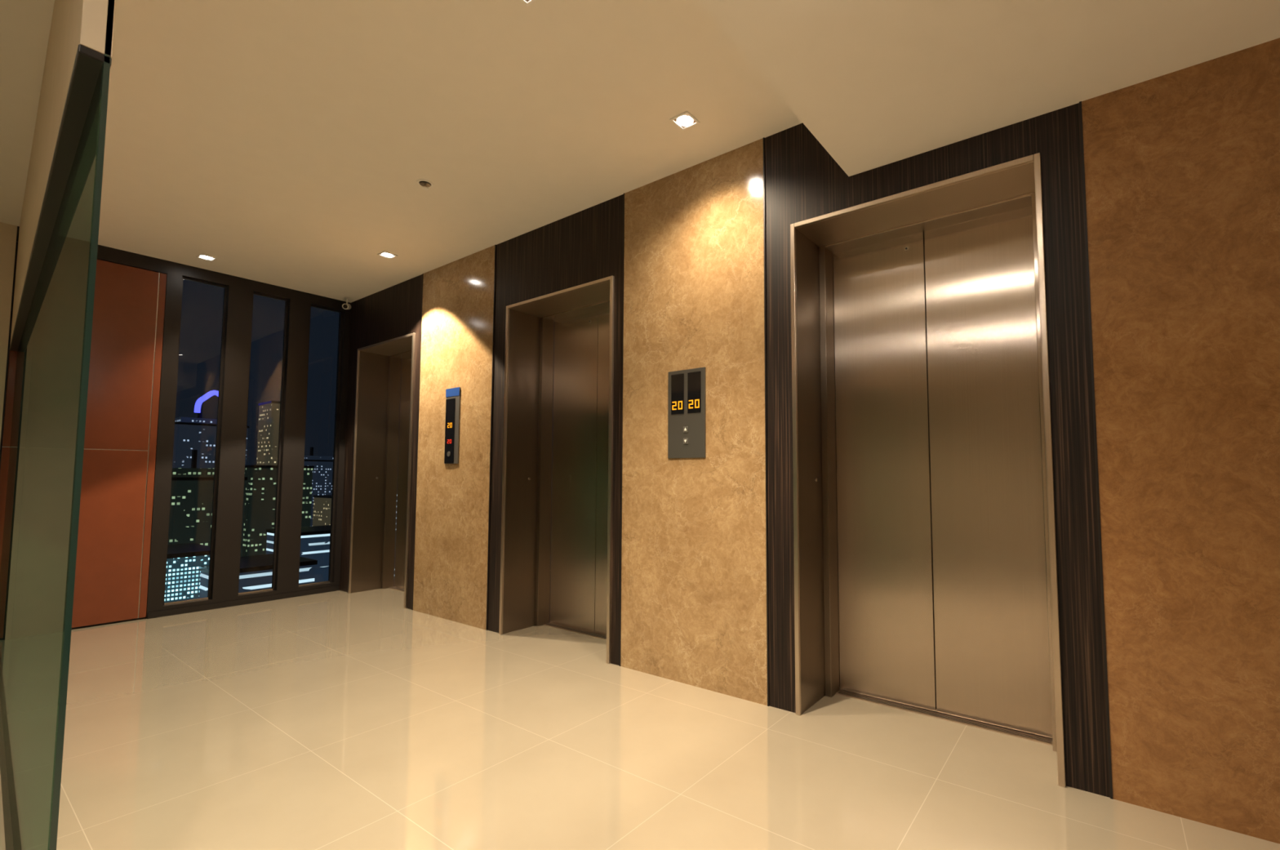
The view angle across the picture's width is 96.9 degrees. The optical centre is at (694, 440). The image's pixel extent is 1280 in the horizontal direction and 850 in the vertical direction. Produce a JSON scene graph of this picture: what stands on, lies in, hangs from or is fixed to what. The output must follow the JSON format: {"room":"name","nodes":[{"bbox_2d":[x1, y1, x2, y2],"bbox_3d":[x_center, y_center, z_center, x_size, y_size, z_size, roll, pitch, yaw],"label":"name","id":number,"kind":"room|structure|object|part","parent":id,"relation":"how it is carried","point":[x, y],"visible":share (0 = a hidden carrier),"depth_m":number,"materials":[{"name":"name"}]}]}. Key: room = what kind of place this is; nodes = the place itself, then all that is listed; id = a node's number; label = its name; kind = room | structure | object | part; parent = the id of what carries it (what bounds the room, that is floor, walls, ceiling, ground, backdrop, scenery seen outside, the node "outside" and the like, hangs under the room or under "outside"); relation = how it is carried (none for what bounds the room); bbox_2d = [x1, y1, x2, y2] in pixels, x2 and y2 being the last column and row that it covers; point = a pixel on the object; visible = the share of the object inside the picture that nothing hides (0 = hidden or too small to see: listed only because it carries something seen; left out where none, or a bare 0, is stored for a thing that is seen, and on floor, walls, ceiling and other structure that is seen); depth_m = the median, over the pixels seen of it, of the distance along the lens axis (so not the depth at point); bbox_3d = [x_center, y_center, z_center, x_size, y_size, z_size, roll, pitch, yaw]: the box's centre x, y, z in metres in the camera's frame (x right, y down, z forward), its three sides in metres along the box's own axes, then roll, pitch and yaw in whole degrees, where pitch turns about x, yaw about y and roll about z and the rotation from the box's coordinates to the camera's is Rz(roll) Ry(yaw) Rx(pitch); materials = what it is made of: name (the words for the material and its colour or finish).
{"room":"lobby","nodes":[
{"label":"lobby","id":0,"kind":"room"},
{"bbox_2d":[10,0,115,341],"bbox_3d":[-3.216,-1.246,2.779,4.779,0.928,0.050,-3,-5,38],"label":"wall","id":1,"kind":"structure","parent":0,"point":[74,23],"depth_m":1.93,"materials":[{"name":"beige paint"}]},
{"bbox_2d":[0,222,168,629],"bbox_3d":[-5.938,-0.142,3.185,0.180,3.085,4.272,-3,-4,36],"label":"wall","id":2,"kind":"structure","parent":0,"point":[104,253],"depth_m":4.24,"materials":[{"name":"orange wood"}]},
{"bbox_2d":[0,447,147,627],"bbox_3d":[-4.891,0.768,4.451,0.031,1.398,0.787,-3,-4,36],"label":"panel","id":3,"kind":"object","parent":2,"relation":"attached to","point":[113,499],"visible":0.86,"depth_m":4.59,"materials":[{"name":"wood"}]},
{"bbox_2d":[1,245,159,450],"bbox_3d":[-4.891,-0.707,4.545,0.031,1.546,0.787,-3,-4,36],"label":"panel","id":4,"kind":"object","parent":2,"relation":"attached to","point":[119,393],"visible":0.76,"depth_m":4.68,"materials":[{"name":"wood"}]},
{"bbox_2d":[1,272,159,617],"bbox_3d":[-4.891,-0.006,4.504,0.024,2.950,0.793,-3,-4,36],"label":"strip","id":5,"kind":"object","parent":2,"relation":"attached to","point":[159,273],"visible":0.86,"depth_m":4.80,"materials":[{"name":"brown metal"}]},
{"bbox_2d":[138,272,166,617],"bbox_3d":[-4.643,0.015,4.841,0.031,2.950,0.044,-3,-4,36],"label":"strip","id":6,"kind":"object","parent":2,"relation":"attached to","point":[162,279],"visible":1,"depth_m":4.83,"materials":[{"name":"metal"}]},
{"bbox_2d":[147,261,241,612],"bbox_3d":[-4.514,-0.020,5.107,0.140,3.085,0.518,-3,-4,36],"label":"frame","id":7,"kind":"object","parent":2,"relation":"attached to","point":[177,272],"visible":0.91,"depth_m":5.12,"materials":[{"name":"brown metal"}]},
{"bbox_2d":[147,585,337,618],"bbox_3d":[-4.177,1.515,5.346,0.012,0.050,1.458,-3,-4,36],"label":"baseboard","id":8,"kind":"structure","parent":2,"relation":"attached to","point":[269,597],"depth_m":5.24,"materials":[{"name":"brown metal"}]},
{"bbox_2d":[0,0,1279,302],"bbox_3d":[-1.487,-1.713,0.979,10.127,0.527,5.780,-3,-4,36],"label":"ceiling","id":9,"kind":"structure","parent":0,"point":[287,144],"depth_m":2.65,"materials":[{"name":"paint"}]},
{"bbox_2d":[195,253,217,261],"bbox_3d":[-4.206,-1.578,4.869,0.116,0.006,0.116,-3,-4,36],"label":"recessed light","id":10,"kind":"object","parent":9,"relation":"in","point":[200,255],"visible":1,"depth_m":4.86,"materials":[{"name":"white plastic"}]},
{"bbox_3d":[-4.206,-1.577,4.869,0.088,0.003,0.088,-3,-4,36],"label":"bulb","id":11,"kind":"part","parent":10,"relation":"part of","materials":[{"name":"white glass"}]},
{"bbox_2d":[342,297,351,309],"bbox_3d":[-3.670,-1.442,5.963,0.060,0.138,0.126,1,-4,-18],"label":"security camera","id":12,"kind":"object","parent":9,"relation":"attached to","point":[346,306],"visible":1,"depth_m":5.93,"materials":[{"name":"white plastic"}]},
{"bbox_2d":[377,250,397,258],"bbox_3d":[-2.615,-1.581,4.813,0.116,0.006,0.116,-3,-4,36],"label":"recessed light","id":13,"kind":"object","parent":9,"relation":"in","point":[385,254],"visible":1,"depth_m":4.81,"materials":[{"name":"white plastic"}]},
{"bbox_3d":[-2.615,-1.580,4.813,0.088,0.003,0.088,-3,-4,36],"label":"bulb","id":14,"kind":"part","parent":13,"relation":"part of","materials":[{"name":"white glass"}]},
{"bbox_2d":[416,178,433,190],"bbox_3d":[-1.732,-1.639,3.633,0.100,0.038,0.100,-3,-4,36],"label":"sprinkler","id":15,"kind":"object","parent":9,"relation":"attached to","point":[424,183],"depth_m":3.62,"materials":[{"name":"metal"}]},
{"bbox_2d":[520,0,535,6],"bbox_3d":[-0.654,-1.747,2.183,0.116,0.006,0.116,-3,-4,36],"label":"recessed light","id":16,"kind":"object","parent":9,"relation":"in","point":[527,2],"visible":1,"depth_m":2.24,"materials":[{"name":"white plastic"}]},
{"bbox_2d":[669,111,700,130],"bbox_3d":[-0.050,-1.696,2.997,0.116,0.006,0.116,-3,-4,36],"label":"recessed light","id":17,"kind":"object","parent":9,"relation":"in","point":[685,120],"visible":1,"depth_m":3.00,"materials":[{"name":"white plastic"}]},
{"bbox_3d":[-0.050,-1.694,2.997,0.088,0.003,0.088,-3,-4,36],"label":"bulb","id":18,"kind":"part","parent":17,"relation":"part of","materials":[{"name":"white glass"}]},
{"bbox_2d":[0,586,1279,849],"bbox_3d":[-1.123,1.335,1.245,10.077,0.132,6.950,-3,-4,36],"label":"floor","id":19,"kind":"structure","parent":0,"point":[334,720],"depth_m":2.42,"materials":[{"name":"beige tile"}]},
{"bbox_2d":[0,62,103,849],"bbox_3d":[-3.208,0.297,2.697,4.774,2.123,0.012,-3,-5,38],"label":"glass panels","id":20,"kind":"object","parent":19,"relation":"on","point":[35,560],"visible":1,"depth_m":1.68,"materials":[{"name":"green glass"}]},
{"bbox_2d":[9,44,111,351],"bbox_3d":[-3.217,-0.773,2.749,4.779,0.020,0.052,-3,-5,38],"label":"door frame","id":21,"kind":"structure","parent":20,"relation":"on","point":[88,62],"depth_m":1.68,"materials":[{"name":"brown metal"}]},
{"bbox_2d":[48,0,114,849],"bbox_3d":[-1.336,-0.269,1.247,0.004,3.071,0.010,-3,-4,36],"label":"glass edge","id":22,"kind":"object","parent":20,"relation":"attached to","point":[95,235],"visible":1,"depth_m":1.23,"materials":[{"name":"teal glass"}]},
{"bbox_2d":[225,277,301,601],"bbox_3d":[-4.217,0.005,5.515,0.140,3.085,0.491,-3,-4,36],"label":"frame","id":23,"kind":"object","parent":19,"relation":"on","point":[292,298],"visible":0.9,"depth_m":5.54,"materials":[{"name":"brown metal"}]},
{"bbox_2d":[287,291,351,592],"bbox_3d":[-3.927,0.031,5.914,0.140,3.085,0.498,-3,-4,36],"label":"frame","id":24,"kind":"object","parent":19,"relation":"on","point":[308,300],"visible":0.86,"depth_m":5.91,"materials":[{"name":"brown metal"}]},
{"bbox_2d":[388,586,404,591],"bbox_3d":[-2.841,1.566,5.802,1.026,0.007,0.100,-3,-4,36],"label":"door sill","id":25,"kind":"structure","parent":19,"relation":"on","point":[394,587],"depth_m":6.00,"materials":[{"name":"metal"}]},
{"bbox_2d":[543,622,606,639],"bbox_3d":[-0.768,1.471,4.299,1.038,0.007,0.100,-3,-4,36],"label":"door sill","id":26,"kind":"structure","parent":19,"relation":"on","point":[551,624],"depth_m":4.37,"materials":[{"name":"metal"}]},
{"bbox_2d":[832,253,839,685],"bbox_3d":[1.269,0.120,3.002,1.141,2.541,0.059,-3,-4,36],"label":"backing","id":27,"kind":"object","parent":19,"relation":"on","point":[833,254],"visible":0.04,"depth_m":3.30,"materials":[{"name":"black"}]},
{"bbox_2d":[835,688,1052,745],"bbox_3d":[1.222,1.380,2.857,1.017,0.007,0.100,-3,-4,36],"label":"door sill","id":28,"kind":"structure","parent":19,"relation":"on","point":[1024,735],"depth_m":2.79,"materials":[{"name":"metal"}]},
{"bbox_3d":[0.296,-0.209,3.301,9.777,3.235,0.220,-3,-4,36],"label":"wall","id":29,"kind":"structure","parent":0,"visible":0},
{"bbox_2d":[339,274,422,609],"bbox_3d":[-3.125,0.013,5.622,1.502,3.085,0.030,-3,-4,36],"label":"door surround","id":30,"kind":"object","parent":29,"relation":"attached to","point":[393,312],"visible":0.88,"depth_m":5.72,"materials":[{"name":"brown wood"}]},
{"bbox_2d":[347,333,415,608],"bbox_3d":[-2.963,0.291,5.715,1.150,2.541,0.435,-3,-4,36],"label":"door frame","id":31,"kind":"structure","parent":29,"relation":"in","point":[394,361],"depth_m":6.09,"materials":[{"name":"metal"}]},
{"bbox_3d":[-2.870,0.311,5.841,1.102,2.517,0.120,-3,-4,36],"label":"frame","id":32,"kind":"part","parent":31,"relation":"part of","materials":[{"name":"metal"}]},
{"bbox_2d":[394,355,411,588],"bbox_3d":[-3.032,0.311,6.058,0.511,2.527,0.040,-3,-4,36],"label":"leaf","id":33,"kind":"object","parent":31,"relation":"attached to","point":[406,374],"visible":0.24,"depth_m":6.12,"materials":[{"name":"silver metal"}]},
{"bbox_2d":[351,336,415,603],"bbox_3d":[-2.975,0.290,5.698,1.150,2.541,0.357,-3,-4,36],"label":"portal reveal","id":34,"kind":"object","parent":29,"relation":"attached to","point":[371,446],"visible":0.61,"depth_m":5.99,"materials":[{"name":"metal"}]},
{"bbox_2d":[412,273,423,609],"bbox_3d":[-2.528,-0.016,5.167,0.008,3.085,0.007,-3,-4,36],"label":"trim","id":35,"kind":"structure","parent":29,"relation":"attached to","point":[423,273],"depth_m":5.16,"materials":[{"name":"brown metal"}]},
{"bbox_2d":[413,244,494,629],"bbox_3d":[-2.065,-0.036,4.851,1.120,3.085,0.034,-3,-4,36],"label":"wall panel","id":36,"kind":"object","parent":29,"relation":"attached to","point":[452,511],"visible":0.79,"depth_m":4.79,"materials":[{"name":"beige stone"}]},
{"bbox_2d":[444,386,460,463],"bbox_3d":[-2.075,-0.127,4.833,0.207,0.651,0.017,-3,-4,36],"label":"panel","id":37,"kind":"object","parent":36,"relation":"attached to","point":[452,395],"visible":1,"depth_m":4.82,"materials":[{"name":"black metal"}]},
{"bbox_2d":[485,244,496,630],"bbox_3d":[-1.622,-0.058,4.510,0.008,3.085,0.007,-3,-4,36],"label":"trim","id":38,"kind":"structure","parent":29,"relation":"attached to","point":[495,245],"depth_m":4.50,"materials":[{"name":"brown metal"}]},
{"bbox_2d":[487,194,623,665],"bbox_3d":[-1.034,-0.083,4.106,1.426,3.085,0.030,-3,-4,36],"label":"door surround","id":39,"kind":"object","parent":29,"relation":"attached to","point":[585,246],"visible":0.91,"depth_m":4.13,"materials":[{"name":"brown wood"}]},
{"bbox_2d":[498,275,613,663],"bbox_3d":[-0.889,0.196,4.212,1.162,2.541,0.435,-3,-4,36],"label":"door frame","id":40,"kind":"structure","parent":29,"relation":"in","point":[544,470],"depth_m":4.56,"materials":[{"name":"metal"}]},
{"bbox_3d":[-0.797,0.216,4.338,1.114,2.517,0.120,-3,-4,36],"label":"frame","id":41,"kind":"part","parent":40,"relation":"part of","materials":[{"name":"metal"}]},
{"bbox_2d":[549,310,598,632],"bbox_3d":[-0.961,0.216,4.556,0.517,2.527,0.040,-3,-4,36],"label":"leaf","id":42,"kind":"object","parent":40,"relation":"attached to","point":[574,466],"visible":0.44,"depth_m":4.53,"materials":[{"name":"silver metal"}]},
{"bbox_2d":[595,307,609,635],"bbox_3d":[-0.539,0.197,4.251,0.517,2.527,0.040,-3,-4,36],"label":"leaf","id":43,"kind":"object","parent":40,"relation":"attached to","point":[603,344],"visible":0.24,"depth_m":4.34,"materials":[{"name":"silver metal"}]},
{"bbox_2d":[502,275,614,635],"bbox_3d":[-0.902,0.195,4.195,1.162,2.541,0.357,-3,-4,36],"label":"portal reveal","id":44,"kind":"object","parent":29,"relation":"attached to","point":[523,374],"visible":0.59,"depth_m":4.48,"materials":[{"name":"metal"}]},
{"bbox_2d":[619,193,624,666],"bbox_3d":[-0.468,-0.111,3.673,0.008,3.085,0.007,-3,-4,36],"label":"trim","id":45,"kind":"structure","parent":29,"relation":"attached to","point":[624,193],"depth_m":3.67,"materials":[{"name":"brown metal"}]},
{"bbox_2d":[620,137,767,705],"bbox_3d":[-0.030,-0.129,3.376,1.058,3.085,0.034,-3,-4,36],"label":"wall panel","id":46,"kind":"object","parent":29,"relation":"attached to","point":[694,555],"visible":0.79,"depth_m":3.31,"materials":[{"name":"beige stone"}]},
{"bbox_2d":[667,367,705,457],"bbox_3d":[-0.048,-0.160,3.361,0.274,0.529,0.015,-3,-4,36],"label":"faceplate","id":47,"kind":"object","parent":46,"relation":"attached to","point":[695,421],"depth_m":3.35,"materials":[{"name":"grey metal"}]},
{"bbox_2d":[671,373,684,414],"bbox_3d":[-0.100,-0.279,3.402,0.096,0.242,0.003,-3,-4,36],"label":"display window","id":48,"kind":"structure","parent":47,"relation":"attached to","point":[677,380],"depth_m":3.40,"materials":[{"name":"black glass"}]},
{"bbox_2d":[672,400,682,409],"bbox_3d":[-0.102,-0.211,3.395,0.076,0.050,0.001,-3,-4,36],"label":"floor number","id":49,"kind":"object","parent":48,"relation":"attached to","point":[678,401],"depth_m":3.40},
{"bbox_3d":[-0.051,-0.031,3.349,0.036,0.106,0.005,-3,-4,36],"label":"call buttons","id":50,"kind":"part","parent":47,"relation":"part of","materials":[{"name":"silver metal"}]},
{"bbox_2d":[687,371,701,413],"bbox_3d":[0.000,-0.284,3.329,0.096,0.242,0.003,-3,-4,36],"label":"display window","id":51,"kind":"structure","parent":47,"relation":"attached to","point":[694,379],"depth_m":3.33,"materials":[{"name":"black glass"}]},
{"bbox_2d":[688,399,699,408],"bbox_3d":[-0.002,-0.215,3.322,0.076,0.050,0.001,-3,-4,36],"label":"floor number","id":52,"kind":"object","parent":51,"relation":"attached to","point":[695,400],"depth_m":3.31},
{"bbox_2d":[763,137,768,706],"bbox_3d":[0.388,-0.150,3.053,0.008,3.085,0.007,-3,-4,36],"label":"trim","id":53,"kind":"structure","parent":29,"relation":"attached to","point":[764,206],"depth_m":3.05,"materials":[{"name":"brown metal"}]},
{"bbox_2d":[790,152,1066,786],"bbox_3d":[1.100,0.105,2.770,1.141,2.541,0.435,-3,-4,36],"label":"door frame","id":54,"kind":"structure","parent":29,"relation":"in","point":[1034,199],"depth_m":2.88,"materials":[{"name":"metal"}]},
{"bbox_2d":[833,231,936,711],"bbox_3d":[1.033,0.125,3.111,0.506,2.527,0.040,-3,-4,36],"label":"leaf","id":55,"kind":"object","parent":54,"relation":"attached to","point":[886,593],"visible":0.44,"depth_m":3.08,"materials":[{"name":"silver metal"}]},
{"bbox_2d":[924,205,1052,737],"bbox_3d":[1.446,0.106,2.812,0.506,2.527,0.040,-3,-4,36],"label":"leaf","id":56,"kind":"object","parent":54,"relation":"attached to","point":[992,644],"visible":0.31,"depth_m":2.79,"materials":[{"name":"silver metal"}]},
{"bbox_2d":[795,161,1066,783],"bbox_3d":[1.088,0.104,2.753,1.141,2.541,0.357,-3,-4,36],"label":"portal reveal","id":57,"kind":"object","parent":29,"relation":"attached to","point":[1018,180],"visible":0.48,"depth_m":2.99,"materials":[{"name":"metal"}]},
{"bbox_2d":[764,102,1110,797],"bbox_3d":[0.984,-0.175,2.644,1.446,3.085,0.030,-3,-4,36],"label":"door surround","id":58,"kind":"object","parent":29,"relation":"attached to","point":[803,181],"visible":0.77,"depth_m":2.32,"materials":[{"name":"brown wood"}]},
{"bbox_2d":[1079,101,1112,799],"bbox_3d":[1.558,-0.015,2.193,0.008,2.708,0.007,-3,-4,36],"label":"trim","id":59,"kind":"structure","parent":29,"relation":"attached to","point":[1080,102],"depth_m":2.19,"materials":[{"name":"brown wood"}]},
{"bbox_2d":[1081,37,1279,844],"bbox_3d":[2.872,-0.074,1.260,3.225,2.708,0.034,-3,-4,36],"label":"wall panel","id":60,"kind":"object","parent":29,"relation":"attached to","point":[1182,166],"visible":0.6,"depth_m":2.02,"materials":[{"name":"brown stone"}]},
{"label":"outside","id":61,"kind":"structure","parent":0,"visible":0},
{"bbox_2d":[550,499,551,565],"bbox_3d":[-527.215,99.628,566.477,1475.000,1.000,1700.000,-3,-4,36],"label":"ground","id":62,"kind":"structure","parent":61,"point":[551,500],"depth_m":703.80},
{"bbox_2d":[164,542,210,602],"bbox_3d":[-109.543,46.816,118.474,20.300,47.900,9.600,-3,-4,36],"label":"office building","id":63,"kind":"structure","parent":62,"relation":"on","point":[183,574],"depth_m":113.48,"materials":[{"name":"teal"}]},
{"bbox_2d":[168,449,247,556],"bbox_3d":[-149.271,38.280,166.507,20.300,71.000,20.600,-3,-4,36],"label":"office building","id":64,"kind":"structure","parent":62,"relation":"on","point":[192,488],"depth_m":160.74,"materials":[{"name":"grey"}]},
{"bbox_2d":[172,406,248,468],"bbox_3d":[-213.204,31.947,240.686,30.300,93.000,26.600,-3,-4,36],"label":"office building","id":65,"kind":"structure","parent":62,"relation":"on","point":[199,433],"depth_m":231.32,"materials":[{"name":"blue"}]},
{"bbox_2d":[199,553,317,597],"bbox_3d":[-95.576,48.456,120.588,20.300,44.900,17.600,-3,-4,36],"label":"office building","id":66,"kind":"structure","parent":62,"relation":"on","point":[255,572],"depth_m":115.61,"materials":[{"name":"blue"}]},
{"bbox_2d":[256,400,279,465],"bbox_3d":[-170.186,31.123,226.767,14.300,92.900,7.600,-3,-4,36],"label":"office building","id":67,"kind":"structure","parent":62,"relation":"on","point":[268,411],"depth_m":224.07,"materials":[{"name":"brown"}]},
{"bbox_2d":[241,465,314,556],"bbox_3d":[-150.174,42.400,199.102,20.300,66.900,18.600,-3,-4,36],"label":"office building","id":68,"kind":"structure","parent":62,"relation":"on","point":[261,482],"depth_m":190.05,"materials":[{"name":"grey"}]},
{"bbox_2d":[266,524,330,582],"bbox_3d":[-118.400,50.848,174.201,20.300,46.900,18.600,-3,-4,36],"label":"office building","id":69,"kind":"structure","parent":62,"relation":"on","point":[314,540],"depth_m":168.33,"materials":[{"name":"blue"}]},
{"bbox_2d":[303,447,333,526],"bbox_3d":[-235.620,44.589,345.365,30.300,81.000,30.600,-3,-4,36],"label":"office building","id":70,"kind":"structure","parent":62,"relation":"on","point":[322,484],"depth_m":338.63,"materials":[{"name":"blue"}]},
{"bbox_2d":[312,494,331,525],"bbox_3d":[-152.116,51.447,247.001,20.300,54.900,20.600,-3,-4,36],"label":"office building","id":71,"kind":"structure","parent":62,"relation":"on","point":[322,512],"depth_m":240.89,"materials":[{"name":"brown"}]},
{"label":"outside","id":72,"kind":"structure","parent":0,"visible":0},
{"bbox_2d":[194,390,218,413],"bbox_3d":[-199.781,-15.206,235.154,2.000,11.509,12.794,-3,-4,36],"label":"arc","id":73,"kind":"object","parent":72,"point":[198,402],"visible":0.44,"depth_m":231.49}
]}

